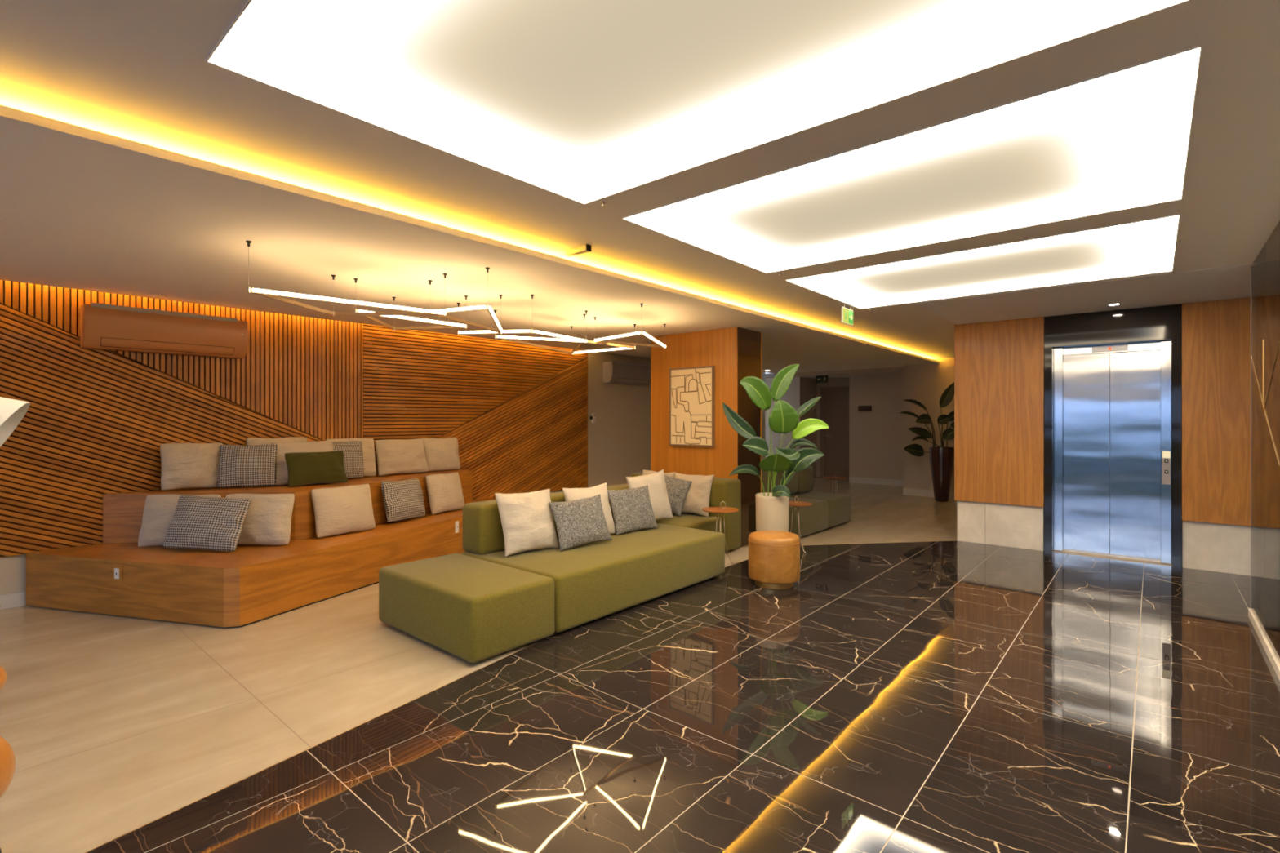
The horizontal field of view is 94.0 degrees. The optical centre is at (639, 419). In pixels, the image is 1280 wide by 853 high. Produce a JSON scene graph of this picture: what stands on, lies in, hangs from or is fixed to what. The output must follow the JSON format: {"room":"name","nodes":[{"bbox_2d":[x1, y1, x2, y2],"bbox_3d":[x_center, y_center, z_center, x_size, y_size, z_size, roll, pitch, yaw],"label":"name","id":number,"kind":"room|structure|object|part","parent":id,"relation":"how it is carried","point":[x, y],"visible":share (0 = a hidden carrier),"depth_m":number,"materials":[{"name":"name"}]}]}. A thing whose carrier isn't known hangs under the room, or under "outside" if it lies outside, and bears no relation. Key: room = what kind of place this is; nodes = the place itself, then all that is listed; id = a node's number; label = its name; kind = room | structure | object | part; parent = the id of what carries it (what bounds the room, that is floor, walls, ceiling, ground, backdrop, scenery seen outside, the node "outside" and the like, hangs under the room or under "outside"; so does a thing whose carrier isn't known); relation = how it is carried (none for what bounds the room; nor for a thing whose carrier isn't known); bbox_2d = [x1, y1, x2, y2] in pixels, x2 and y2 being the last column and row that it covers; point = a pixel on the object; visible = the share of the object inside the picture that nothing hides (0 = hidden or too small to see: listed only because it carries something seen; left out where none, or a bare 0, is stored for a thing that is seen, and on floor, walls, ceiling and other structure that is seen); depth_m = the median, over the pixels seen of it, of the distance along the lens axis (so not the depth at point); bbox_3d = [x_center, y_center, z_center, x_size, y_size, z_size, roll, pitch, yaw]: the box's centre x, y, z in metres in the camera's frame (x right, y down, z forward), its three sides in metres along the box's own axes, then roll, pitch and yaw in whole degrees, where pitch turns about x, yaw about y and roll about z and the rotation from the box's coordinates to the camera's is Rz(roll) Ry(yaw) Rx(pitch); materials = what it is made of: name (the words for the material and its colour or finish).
{"room":"building lobby","nodes":[
{"label":"building lobby","id":0,"kind":"room"},
{"bbox_2d":[0,280,765,595],"bbox_3d":[-2.335,0.000,7.615,0.248,2.900,15.700,0,0,41],"label":"wall","id":1,"kind":"structure","parent":0,"point":[95,423],"depth_m":5.90,"materials":[{"name":"brown wood"}]},
{"bbox_2d":[0,591,26,609],"bbox_3d":[-6.086,1.395,3.127,0.014,0.110,4.005,0,0,41],"label":"baseboard","id":2,"kind":"structure","parent":1,"relation":"attached to","point":[17,599],"depth_m":4.59,"materials":[{"name":"beige"}]},
{"bbox_2d":[80,302,248,358],"bbox_3d":[-4.097,-0.754,5.199,0.228,0.349,1.120,0,0,41],"label":"air conditioner","id":3,"kind":"object","parent":1,"relation":"attached to","point":[102,326],"visible":1,"depth_m":5.08,"materials":[{"name":"orange metal"}]},
{"bbox_2d":[89,302,237,322],"bbox_3d":[-4.066,-0.911,5.146,0.104,0.036,1.000,0,0,41],"label":"grille","id":4,"kind":"object","parent":3,"relation":"attached to","point":[93,306],"depth_m":5.06,"materials":[{"name":"wood"}]},
{"bbox_3d":[-0.828,-0.025,9.214,0.048,2.140,0.012,0,0,41],"label":"trim","id":5,"kind":"part","parent":1,"relation":"part of","materials":[{"name":"brown wood"}]},
{"bbox_2d":[590,413,595,422],"bbox_3d":[-0.736,-0.020,9.332,0.034,0.150,0.100,0,0,41],"label":"wall thermostat","id":6,"kind":"object","parent":1,"relation":"attached to","point":[593,417],"visible":1,"depth_m":9.33,"materials":[{"name":"white plastic"}]},
{"bbox_2d":[602,360,650,386],"bbox_3d":[-0.183,-0.754,9.826,0.228,0.349,1.000,0,0,41],"label":"air conditioner","id":7,"kind":"object","parent":1,"relation":"attached to","point":[619,372],"visible":0.89,"depth_m":9.64,"materials":[{"name":"grey plastic"}]},
{"bbox_2d":[609,360,649,366],"bbox_3d":[-0.152,-0.911,9.773,0.104,0.036,0.880,0,0,41],"label":"grille","id":8,"kind":"object","parent":7,"relation":"attached to","point":[611,362],"depth_m":9.62,"materials":[{"name":"grey plastic"}]},
{"bbox_2d":[0,475,1279,852],"bbox_3d":[1.454,1.575,6.368,12.900,0.251,19.448,0,0,41],"label":"floor","id":9,"kind":"structure","parent":0,"point":[917,688],"depth_m":2.87,"materials":[{"name":"stone"}]},
{"bbox_2d":[0,396,30,852],"bbox_3d":[-2.153,0.668,1.871,0.419,1.565,0.333,0,0,41],"label":"floor lamp","id":10,"kind":"object","parent":9,"relation":"on","point":[12,411],"visible":1,"depth_m":1.96,"materials":[{"name":"white metal"}]},
{"bbox_3d":[-2.109,0.047,1.834,0.304,0.324,0.331,0,0,41],"label":"lamp shade","id":11,"kind":"part","parent":10,"relation":"part of","materials":[{"name":"white"}]},
{"bbox_2d":[26,469,496,627],"bbox_3d":[-2.566,1.035,5.769,1.794,0.830,4.599,0,0,41],"label":"bench","id":12,"kind":"object","parent":9,"relation":"on","point":[248,584],"visible":0.74,"depth_m":4.57,"materials":[{"name":"brown wood"}]},
{"bbox_2d":[114,568,119,578],"bbox_3d":[-3.826,1.128,4.364,0.042,0.075,0.006,0,0,15],"label":"socket","id":13,"kind":"object","parent":12,"relation":"attached to","point":[116,570],"depth_m":4.36,"materials":[{"name":"white plastic"}]},
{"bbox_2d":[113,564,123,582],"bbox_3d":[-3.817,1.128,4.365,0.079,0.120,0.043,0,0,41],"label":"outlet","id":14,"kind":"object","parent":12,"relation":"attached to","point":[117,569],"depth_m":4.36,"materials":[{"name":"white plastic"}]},
{"bbox_2d":[137,493,221,546],"bbox_3d":[-3.739,0.818,4.851,0.592,0.411,0.207,0,0,-3],"label":"cushion","id":15,"kind":"object","parent":12,"relation":"on","point":[159,510],"visible":0.43,"depth_m":4.78,"materials":[{"name":"fabric"}]},
{"bbox_2d":[160,442,222,490],"bbox_3d":[-3.954,0.410,5.278,0.210,0.406,0.457,0,0,40],"label":"cushion","id":16,"kind":"object","parent":12,"relation":"on","point":[184,465],"visible":0.92,"depth_m":5.21,"materials":[{"name":"fabric"}]},
{"bbox_2d":[163,495,250,551],"bbox_3d":[-3.404,0.815,4.696,0.603,0.410,0.212,0,0,0],"label":"cushion","id":17,"kind":"object","parent":12,"relation":"on","point":[197,522],"visible":1,"depth_m":4.64,"materials":[{"name":"fabric"}]},
{"bbox_2d":[217,444,277,488],"bbox_3d":[-3.566,0.420,5.426,0.452,0.381,0.214,0,0,-21],"label":"cushion","id":18,"kind":"object","parent":12,"relation":"on","point":[239,465],"visible":1,"depth_m":5.37,"materials":[{"name":"fabric"}]},
{"bbox_2d":[225,493,294,545],"bbox_3d":[-3.132,0.817,4.880,0.560,0.410,0.206,0,0,-4],"label":"cushion","id":19,"kind":"object","parent":12,"relation":"on","point":[268,518],"visible":0.66,"depth_m":4.82,"materials":[{"name":"fabric"}]},
{"bbox_2d":[246,436,307,445],"bbox_3d":[-3.528,0.392,5.832,0.543,0.436,0.206,0,0,-43],"label":"cushion","id":20,"kind":"object","parent":12,"relation":"on","point":[250,441],"visible":0.21,"depth_m":5.77,"materials":[{"name":"fabric"}]},
{"bbox_2d":[271,440,333,484],"bbox_3d":[-3.228,0.412,5.738,0.550,0.401,0.218,0,0,-43],"label":"cushion","id":21,"kind":"object","parent":12,"relation":"on","point":[282,477],"visible":0.41,"depth_m":5.63,"materials":[{"name":"fabric"}]},
{"bbox_2d":[284,450,347,486],"bbox_3d":[-3.048,0.458,5.630,0.168,0.305,0.527,0,0,44],"label":"cushion","id":22,"kind":"object","parent":12,"relation":"on","point":[326,467],"visible":1,"depth_m":5.57,"materials":[{"name":"green fabric"}]},
{"bbox_2d":[311,484,375,537],"bbox_3d":[-2.659,0.813,5.364,0.221,0.416,0.551,0,0,28],"label":"cushion","id":23,"kind":"object","parent":12,"relation":"on","point":[339,510],"visible":1,"depth_m":5.28,"materials":[{"name":"fabric"}]},
{"bbox_2d":[333,440,364,479],"bbox_3d":[-3.042,0.420,6.087,0.424,0.393,0.217,0,0,-35],"label":"cushion","id":24,"kind":"object","parent":12,"relation":"on","point":[353,450],"visible":0.49,"depth_m":6.11,"materials":[{"name":"fabric"}]},
{"bbox_2d":[325,437,376,476],"bbox_3d":[-3.055,0.407,6.320,0.206,0.419,0.507,0,0,38],"label":"cushion","id":25,"kind":"object","parent":12,"relation":"on","point":[367,444],"visible":0.35,"depth_m":6.39,"materials":[{"name":"fabric"}]},
{"bbox_2d":[375,438,427,475],"bbox_3d":[-2.673,0.417,6.703,0.217,0.392,0.582,0,0,37],"label":"cushion","id":26,"kind":"object","parent":12,"relation":"on","point":[394,456],"visible":1,"depth_m":6.62,"materials":[{"name":"fabric"}]},
{"bbox_2d":[381,478,425,522],"bbox_3d":[-2.394,0.812,6.050,0.208,0.414,0.555,0,0,19],"label":"cushion","id":27,"kind":"object","parent":12,"relation":"on","point":[403,500],"visible":1,"depth_m":5.94,"materials":[{"name":"fabric"}]},
{"bbox_2d":[421,437,460,471],"bbox_3d":[-2.386,0.414,7.144,0.198,0.398,0.491,0,0,40],"label":"cushion","id":28,"kind":"object","parent":12,"relation":"on","point":[442,454],"visible":0.88,"depth_m":7.08,"materials":[{"name":"fabric"}]},
{"bbox_2d":[425,471,464,514],"bbox_3d":[-2.159,0.812,6.629,0.211,0.418,0.490,0,0,26],"label":"cushion","id":29,"kind":"object","parent":12,"relation":"on","point":[445,493],"visible":0.99,"depth_m":6.53,"materials":[{"name":"fabric"}]},
{"bbox_2d":[455,523,458,531],"bbox_3d":[-1.914,1.128,6.249,0.006,0.075,0.042,0,0,22],"label":"socket","id":30,"kind":"object","parent":12,"relation":"attached to","point":[456,524],"depth_m":6.24,"materials":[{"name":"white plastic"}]},
{"bbox_2d":[378,553,554,662],"bbox_3d":[-1.205,1.248,4.081,1.170,0.405,0.647,0,0,41],"label":"ottoman","id":31,"kind":"object","parent":9,"relation":"on","point":[473,610],"visible":1,"depth_m":3.78,"materials":[{"name":"green fabric"}]},
{"bbox_2d":[461,484,724,632],"bbox_3d":[-0.223,1.058,5.231,1.180,0.785,2.360,0,0,41],"label":"sofa","id":32,"kind":"object","parent":9,"relation":"on","point":[594,580],"visible":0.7,"depth_m":4.63,"materials":[{"name":"green fabric"}]},
{"bbox_2d":[494,488,559,557],"bbox_3d":[-0.885,0.809,4.726,0.522,0.484,0.232,0,0,-40],"label":"cushion","id":33,"kind":"object","parent":32,"relation":"on","point":[527,523],"visible":0.99,"depth_m":4.64,"materials":[{"name":"beige fabric"}]},
{"bbox_3d":[-0.561,0.858,5.535,0.270,0.385,2.340,0,0,41],"label":"backrest","id":34,"kind":"part","parent":32,"relation":"part of","materials":[{"name":"green fabric"}]},
{"bbox_2d":[548,494,612,551],"bbox_3d":[-0.486,0.846,4.932,0.549,0.398,0.202,0,0,-41],"label":"cushion","id":35,"kind":"object","parent":32,"relation":"on","point":[581,522],"visible":1,"depth_m":4.86,"materials":[{"name":"fabric"}]},
{"bbox_2d":[561,482,616,534],"bbox_3d":[-0.439,0.814,5.262,0.541,0.462,0.220,0,0,-43],"label":"cushion","id":36,"kind":"object","parent":32,"relation":"on","point":[570,494],"visible":0.48,"depth_m":5.29,"materials":[{"name":"beige fabric"}]},
{"bbox_2d":[607,484,657,535],"bbox_3d":[-0.068,0.843,5.581,0.540,0.404,0.195,0,0,-41],"label":"cushion","id":37,"kind":"object","parent":32,"relation":"on","point":[632,508],"visible":1,"depth_m":5.50,"materials":[{"name":"fabric"}]},
{"bbox_2d":[626,469,673,520],"bbox_3d":[0.100,0.781,5.937,0.593,0.537,0.227,0,0,-38],"label":"cushion","id":38,"kind":"object","parent":32,"relation":"on","point":[659,498],"visible":0.6,"depth_m":5.90,"materials":[{"name":"beige fabric"}]},
{"bbox_2d":[630,472,741,551],"bbox_3d":[0.269,1.045,6.684,1.390,0.770,1.055,0,0,41],"label":"sofa","id":39,"kind":"object","parent":9,"relation":"on","point":[728,491],"visible":0.35,"depth_m":6.44,"materials":[{"name":"green fabric"}]},
{"bbox_2d":[642,469,675,477],"bbox_3d":[0.179,0.823,6.928,0.498,0.460,0.214,0,0,42],"label":"cushion","id":40,"kind":"object","parent":39,"relation":"on","point":[644,472],"visible":0.13,"depth_m":6.97,"materials":[{"name":"fabric"}]},
{"bbox_2d":[664,475,692,516],"bbox_3d":[0.313,0.821,6.583,0.516,0.464,0.186,0,0,31],"label":"cushion","id":41,"kind":"object","parent":39,"relation":"on","point":[677,489],"visible":0.42,"depth_m":6.49,"materials":[{"name":"fabric"}]},
{"bbox_3d":[0.152,1.240,6.580,1.350,0.380,0.745,0,0,41],"label":"seat","id":42,"kind":"part","parent":39,"relation":"part of","materials":[{"name":"green fabric"}]},
{"bbox_2d":[674,471,714,517],"bbox_3d":[0.565,0.824,6.587,0.511,0.452,0.214,0,0,36],"label":"cushion","id":43,"kind":"object","parent":39,"relation":"on","point":[697,497],"visible":0.69,"depth_m":6.47,"materials":[{"name":"fabric"}]},
{"bbox_2d":[702,501,738,564],"bbox_3d":[0.797,1.132,5.910,0.360,0.634,0.360,0,0,1],"label":"side table","id":44,"kind":"object","parent":9,"relation":"on","point":[725,509],"visible":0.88,"depth_m":5.90,"materials":[{"name":"red wood"}]},
{"bbox_3d":[0.885,1.176,5.946,0.130,0.545,0.008,0,0,-22],"label":"leg","id":45,"kind":"part","parent":44,"relation":"part of","materials":[{"name":"beige metal"}]},
{"bbox_2d":[747,530,800,589],"bbox_3d":[1.179,1.227,5.251,0.451,0.446,0.451,0,0,41],"label":"pouf","id":46,"kind":"object","parent":9,"relation":"on","point":[774,556],"visible":1,"depth_m":5.07,"materials":[{"name":"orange leather"}]},
{"bbox_2d":[789,496,812,552],"bbox_3d":[1.736,1.152,6.619,0.340,0.594,0.340,0,0,-29],"label":"side table","id":47,"kind":"object","parent":9,"relation":"on","point":[797,504],"visible":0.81,"depth_m":6.62,"materials":[{"name":"red wood"}]},
{"bbox_3d":[1.641,1.196,6.632,0.130,0.505,0.008,0,0,8],"label":"leg","id":48,"kind":"part","parent":47,"relation":"part of","materials":[{"name":"beige metal"}]},
{"bbox_3d":[1.795,1.196,6.695,0.008,0.505,0.130,0,0,38],"label":"leg","id":49,"kind":"part","parent":47,"relation":"part of","materials":[{"name":"beige metal"}]},
{"bbox_3d":[1.772,1.196,6.530,0.008,0.505,0.130,0,0,-22],"label":"leg","id":50,"kind":"part","parent":47,"relation":"part of","materials":[{"name":"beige metal"}]},
{"bbox_2d":[761,466,850,537],"bbox_3d":[2.005,1.050,8.082,1.100,0.800,1.670,0,0,41],"label":"sofa","id":51,"kind":"object","parent":9,"relation":"on","point":[827,510],"visible":0.35,"depth_m":7.85,"materials":[{"name":"green fabric"}]},
{"bbox_2d":[761,469,778,493],"bbox_3d":[1.567,0.853,7.741,0.320,0.405,0.540,0,0,41],"label":"cushion","id":52,"kind":"object","parent":51,"relation":"on","point":[764,473],"depth_m":7.58,"materials":[{"name":"green fabric"}]},
{"bbox_2d":[777,470,797,495],"bbox_3d":[1.925,0.853,8.158,0.320,0.405,0.540,0,0,41],"label":"cushion","id":53,"kind":"object","parent":51,"relation":"on","point":[793,485],"depth_m":8.07,"materials":[{"name":"green fabric"}]},
{"bbox_2d":[795,466,813,493],"bbox_3d":[2.271,0.853,8.559,0.320,0.405,0.500,0,0,41],"label":"cushion","id":54,"kind":"object","parent":51,"relation":"on","point":[806,477],"depth_m":8.40,"materials":[{"name":"green fabric"}]},
{"bbox_3d":[1.754,1.240,7.790,1.100,0.380,0.900,0,0,41],"label":"seat","id":55,"kind":"part","parent":51,"relation":"part of","materials":[{"name":"green fabric"}]},
{"bbox_3d":[2.300,1.240,8.425,1.100,0.380,0.765,0,0,41],"label":"seat","id":56,"kind":"part","parent":51,"relation":"part of","materials":[{"name":"green fabric"}]},
{"bbox_2d":[822,472,847,493],"bbox_3d":[3.200,1.162,9.778,0.380,0.574,0.380,0,0,1],"label":"side table","id":57,"kind":"object","parent":9,"relation":"on","point":[833,477],"visible":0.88,"depth_m":9.79,"materials":[{"name":"red wood"}]},
{"bbox_2d":[899,382,954,502],"bbox_3d":[5.161,0.396,10.509,1.106,2.108,0.400,0,0,-18],"label":"potted plant","id":58,"kind":"object","parent":9,"relation":"on","point":[941,458],"visible":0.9,"depth_m":10.52,"materials":[{"name":"green plant"}]},
{"bbox_3d":[5.346,0.973,10.570,0.400,0.955,0.400,0,0,41],"label":"pot","id":59,"kind":"part","parent":58,"relation":"part of","materials":[{"name":"red ceramic"}]},
{"bbox_2d":[1248,221,1279,681],"bbox_3d":[1.282,0.161,0.647,0.040,2.578,9.854,0,0,41],"label":"mirror","id":60,"kind":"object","parent":9,"relation":"on","point":[1264,613],"depth_m":3.81,"materials":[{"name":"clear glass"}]},
{"bbox_3d":[4.259,0.130,4.108,0.010,2.516,0.716,0,0,41],"label":"pane","id":61,"kind":"part","parent":60,"relation":"part of","materials":[{"name":"clear glass"}]},
{"bbox_3d":[1.281,1.419,0.646,0.040,0.062,9.850,0,0,41],"label":"sill","id":62,"kind":"part","parent":60,"relation":"part of","materials":[{"name":"beige stone"}]},
{"bbox_3d":[3.317,0.130,3.013,0.010,2.516,2.166,0,0,41],"label":"pane","id":63,"kind":"part","parent":60,"relation":"part of","materials":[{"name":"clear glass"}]},
{"bbox_2d":[0,0,1279,378],"bbox_3d":[1.535,-1.120,6.462,12.900,0.300,19.000,0,0,41],"label":"ceiling","id":64,"kind":"structure","parent":0,"point":[132,162],"depth_m":3.02,"materials":[{"name":"white paint"}]},
{"bbox_2d":[245,240,447,316],"bbox_3d":[-2.023,-0.890,4.082,1.210,0.300,0.603,0,0,-41],"label":"pendant light","id":65,"kind":"object","parent":64,"relation":"hanging from","point":[273,295],"visible":1,"depth_m":3.95,"materials":[{"name":"brown paint"}]},
{"bbox_2d":[252,288,443,314],"bbox_3d":[-1.829,-0.756,3.859,1.146,0.020,0.012,0,0,-41],"label":"diffuser","id":66,"kind":"object","parent":65,"relation":"attached to","point":[415,310],"depth_m":3.82,"materials":[{"name":"plastic"}]},
{"bbox_2d":[353,278,467,330],"bbox_3d":[-1.941,-0.898,4.849,0.540,0.284,0.908,0,0,41],"label":"pendant light","id":67,"kind":"object","parent":64,"relation":"hanging from","point":[450,325],"visible":0.94,"depth_m":4.89,"materials":[{"name":"brown paint"}]},
{"bbox_2d":[358,309,465,327],"bbox_3d":[-1.771,-0.791,4.701,0.848,0.036,0.012,0,0,-44],"label":"diffuser","id":68,"kind":"object","parent":67,"relation":"attached to","point":[453,325],"depth_m":4.76,"materials":[{"name":"plastic"}]},
{"bbox_2d":[428,266,502,333],"bbox_3d":[-1.125,-0.877,4.514,0.701,0.326,0.690,0,0,41],"label":"pendant light","id":69,"kind":"object","parent":64,"relation":"hanging from","point":[487,307],"visible":0.86,"depth_m":4.51,"materials":[{"name":"brown paint"}]},
{"bbox_2d":[435,305,484,311],"bbox_3d":[-1.314,-0.786,4.267,0.607,0.049,0.012,0,0,35],"label":"diffuser","id":70,"kind":"object","parent":69,"relation":"attached to","point":[481,307],"depth_m":4.21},
{"bbox_2d":[488,306,502,333],"bbox_3d":[-1.091,-0.750,4.538,0.012,0.059,0.863,0,0,-7],"label":"diffuser","id":71,"kind":"object","parent":69,"relation":"attached to","point":[500,330],"depth_m":4.61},
{"bbox_2d":[457,328,497,334],"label":"pendant light","id":72,"kind":"object","parent":64,"relation":"hanging from","point":[459,332],"depth_m":5.23,"materials":[{"name":"brown paint"}]},
{"bbox_2d":[458,329,529,333],"bbox_3d":[-1.265,-0.756,5.142,0.762,0.056,0.012,0,0,25],"label":"diffuser","id":73,"kind":"object","parent":72,"relation":"attached to","point":[504,331],"depth_m":5.15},
{"bbox_2d":[493,310,586,354],"bbox_3d":[-1.058,-0.884,6.165,0.886,0.312,0.812,0,0,-14],"label":"pendant light","id":74,"kind":"object","parent":64,"relation":"hanging from","point":[501,337],"visible":0.94,"depth_m":5.84,"materials":[{"name":"brown paint"}]},
{"bbox_2d":[497,335,581,342],"bbox_3d":[-0.961,-0.780,5.777,0.819,0.034,0.012,0,0,-14],"label":"diffuser","id":75,"kind":"object","parent":74,"relation":"attached to","point":[503,337],"depth_m":5.76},
{"bbox_2d":[502,328,586,342],"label":"pendant light","id":76,"kind":"object","parent":64,"relation":"hanging from","point":[531,331],"depth_m":5.09,"materials":[{"name":"brown paint"}]},
{"bbox_2d":[533,329,586,342],"bbox_3d":[-0.696,-0.743,5.337,0.012,0.030,0.784,0,0,28],"label":"diffuser","id":77,"kind":"object","parent":76,"relation":"attached to","point":[535,331],"depth_m":5.29,"materials":[{"name":"plastic"}]},
{"bbox_2d":[565,244,591,257],"bbox_3d":[-0.407,-1.110,3.925,0.204,0.040,0.044,0,0,41],"label":"security camera","id":78,"kind":"object","parent":64,"relation":"attached to","point":[585,248],"visible":1,"depth_m":3.90,"materials":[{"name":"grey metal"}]},
{"bbox_2d":[570,324,635,354],"bbox_3d":[-0.537,-0.882,6.421,0.680,0.316,0.792,0,0,41],"label":"pendant light","id":79,"kind":"object","parent":64,"relation":"hanging from","point":[624,347],"visible":0.94,"depth_m":6.51,"materials":[{"name":"brown paint"}]},
{"bbox_2d":[573,347,629,353],"bbox_3d":[-0.412,-0.762,6.573,0.685,0.062,0.012,0,0,12],"label":"diffuser","id":80,"kind":"object","parent":79,"relation":"attached to","point":[615,348],"depth_m":6.57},
{"bbox_2d":[600,201,605,207],"bbox_3d":[-0.191,-1.120,3.106,0.028,0.020,0.028,0,0,41],"label":"sprinkler","id":81,"kind":"object","parent":64,"relation":"attached to","point":[602,202],"visible":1,"depth_m":3.10,"materials":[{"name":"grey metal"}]},
{"bbox_2d":[593,302,666,348],"bbox_3d":[0.131,-0.901,5.945,0.882,0.278,0.883,0,0,-34],"label":"pendant light","id":82,"kind":"object","parent":64,"relation":"hanging from","point":[601,340],"visible":1,"depth_m":6.00,"materials":[{"name":"brown paint"}]},
{"bbox_2d":[594,331,639,341],"bbox_3d":[-0.230,-0.790,5.703,0.012,0.043,0.816,0,0,-34],"label":"diffuser","id":83,"kind":"object","parent":82,"relation":"attached to","point":[638,332],"depth_m":5.67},
{"bbox_2d":[642,332,666,347],"bbox_3d":[0.154,-0.785,5.929,0.012,0.034,1.145,0,0,12],"label":"diffuser","id":84,"kind":"object","parent":82,"relation":"attached to","point":[660,345],"depth_m":5.88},
{"bbox_2d":[204,0,1190,204],"bbox_3d":[0.070,-1.153,1.727,2.375,0.054,1.650,0,0,41],"label":"light panel","id":85,"kind":"object","parent":64,"relation":"attached to","point":[581,101],"visible":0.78,"depth_m":1.93,"materials":[{"name":"white paint"}]},
{"bbox_2d":[816,375,827,382],"bbox_3d":[4.174,-0.939,13.686,0.280,0.200,0.018,0,0,41],"label":"exit sign","id":86,"kind":"object","parent":64,"relation":"hanging from","point":[820,379],"visible":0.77,"depth_m":13.68,"materials":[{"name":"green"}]},
{"bbox_2d":[841,304,853,325],"bbox_3d":[2.060,-1.036,5.918,0.018,0.185,0.270,0,0,41],"label":"exit sign","id":87,"kind":"object","parent":64,"relation":"hanging from","point":[846,313],"visible":1,"depth_m":5.89,"materials":[{"name":"green plastic"}]},
{"bbox_2d":[622,44,1203,273],"bbox_3d":[1.336,-1.153,3.197,2.375,0.054,1.650,0,0,41],"label":"light panel","id":88,"kind":"object","parent":64,"relation":"attached to","point":[1118,140],"visible":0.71,"depth_m":2.88,"materials":[{"name":"white paint"}]},
{"bbox_2d":[785,213,1180,308],"bbox_3d":[2.610,-1.153,4.680,2.375,0.054,1.640,0,0,41],"label":"light panel","id":89,"kind":"object","parent":64,"relation":"attached to","point":[1147,246],"visible":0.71,"depth_m":4.55,"materials":[{"name":"white paint"}]},
{"bbox_2d":[650,326,761,547],"bbox_3d":[0.795,0.200,7.319,1.260,2.500,0.555,0,0,41],"label":"wall column","id":90,"kind":"structure","parent":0,"point":[735,353],"depth_m":6.98,"materials":[{"name":"brown wood"}]},
{"bbox_2d":[669,365,715,447],"bbox_3d":[0.609,-0.150,7.088,0.640,0.940,0.038,0,0,41],"label":"framed artwork","id":91,"kind":"object","parent":90,"relation":"attached to","point":[691,389],"visible":1,"depth_m":7.07,"materials":[{"name":"paper"}]},
{"bbox_3d":[0.619,0.205,7.118,1.255,2.490,0.020,0,0,41],"label":"wood panel","id":92,"kind":"part","parent":90,"relation":"part of","materials":[{"name":"brown wood"}]},
{"bbox_3d":[1.264,0.205,6.917,0.015,2.490,0.513,0,0,41],"label":"mirror panel","id":93,"kind":"part","parent":90,"relation":"part of","materials":[{"name":"mirror"}]},
{"bbox_3d":[1.440,0.205,7.118,0.020,2.490,0.020,0,0,41],"label":"edge trim","id":94,"kind":"part","parent":90,"relation":"part of","materials":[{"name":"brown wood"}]},
{"bbox_2d":[722,364,829,532],"bbox_3d":[1.333,0.453,5.753,0.973,1.994,0.452,0,0,-17],"label":"potted plant","id":95,"kind":"object","parent":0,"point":[772,509],"visible":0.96,"depth_m":5.74,"materials":[{"name":"green plant"}]},
{"bbox_3d":[1.287,1.091,5.805,0.324,0.718,0.324,0,0,41],"label":"pot","id":96,"kind":"part","parent":95,"relation":"part of","materials":[{"name":"beige ceramic"}]},
{"bbox_2d":[765,297,1250,576],"bbox_3d":[5.186,0.000,10.860,13.100,2.900,7.570,0,0,41],"label":"wall","id":97,"kind":"structure","parent":0,"point":[999,365],"depth_m":6.71,"materials":[{"name":"brown paint"}]},
{"bbox_2d":[820,386,848,478],"bbox_3d":[4.989,0.320,14.775,1.095,2.260,0.090,0,0,41],"label":"door","id":98,"kind":"structure","parent":97,"relation":"in","point":[834,401],"depth_m":14.88,"materials":[{"name":"brown paint"}]},
{"bbox_2d":[857,405,871,411],"bbox_3d":[5.084,-0.245,13.486,0.300,0.130,0.019,0,0,41],"label":"wall plaque","id":99,"kind":"object","parent":97,"relation":"attached to","point":[860,408],"visible":1,"depth_m":13.48,"materials":[{"name":"brown"}]},
{"bbox_2d":[848,476,954,498],"bbox_3d":[4.057,1.385,13.351,7.740,0.130,1.565,0,0,41],"label":"baseboard","id":100,"kind":"structure","parent":97,"relation":"attached to","point":[907,491],"depth_m":13.02,"materials":[{"name":"beige"}]},
{"bbox_3d":[3.996,1.200,7.360,0.010,0.500,0.628,0,0,41],"label":"stone panel","id":101,"kind":"part","parent":97,"relation":"part of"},
{"bbox_3d":[3.912,1.200,7.037,0.284,0.500,0.028,0,0,41],"label":"stone panel","id":102,"kind":"part","parent":97,"relation":"part of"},
{"bbox_3d":[4.104,-0.084,6.844,0.887,2.093,0.070,0,0,41],"label":"wood panel","id":103,"kind":"part","parent":97,"relation":"part of","materials":[{"name":"brown wood"}]},
{"bbox_3d":[4.235,1.200,6.759,0.564,0.500,0.028,0,0,41],"label":"stone panel","id":104,"kind":"part","parent":97,"relation":"part of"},
{"bbox_2d":[1044,303,1182,568],"bbox_3d":[4.930,0.163,6.264,1.114,2.574,0.252,0,0,41],"label":"elevator","id":105,"kind":"object","parent":97,"relation":"attached to","point":[1113,378],"visible":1,"depth_m":6.28,"materials":[{"name":"silver metal"}]},
{"bbox_3d":[4.830,0.367,6.457,0.401,2.135,0.040,0,0,41],"label":"door","id":106,"kind":"part","parent":105,"relation":"part of","materials":[{"name":"silver metal"}]},
{"bbox_3d":[5.137,0.367,6.193,0.401,2.135,0.040,0,0,41],"label":"door","id":107,"kind":"part","parent":105,"relation":"part of","materials":[{"name":"silver metal"}]},
{"bbox_3d":[5.257,0.480,5.959,0.063,0.340,0.008,0,0,41],"label":"call panel","id":108,"kind":"part","parent":105,"relation":"part of","materials":[{"name":"grey plastic"}]},
{"bbox_3d":[5.521,-0.072,5.626,0.610,2.115,0.070,0,0,41],"label":"wood panel","id":109,"kind":"part","parent":97,"relation":"part of","materials":[{"name":"brown wood"}]},
{"bbox_3d":[5.537,1.200,5.639,0.611,0.500,0.028,0,0,41],"label":"stone panel","id":110,"kind":"part","parent":97,"relation":"part of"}
]}

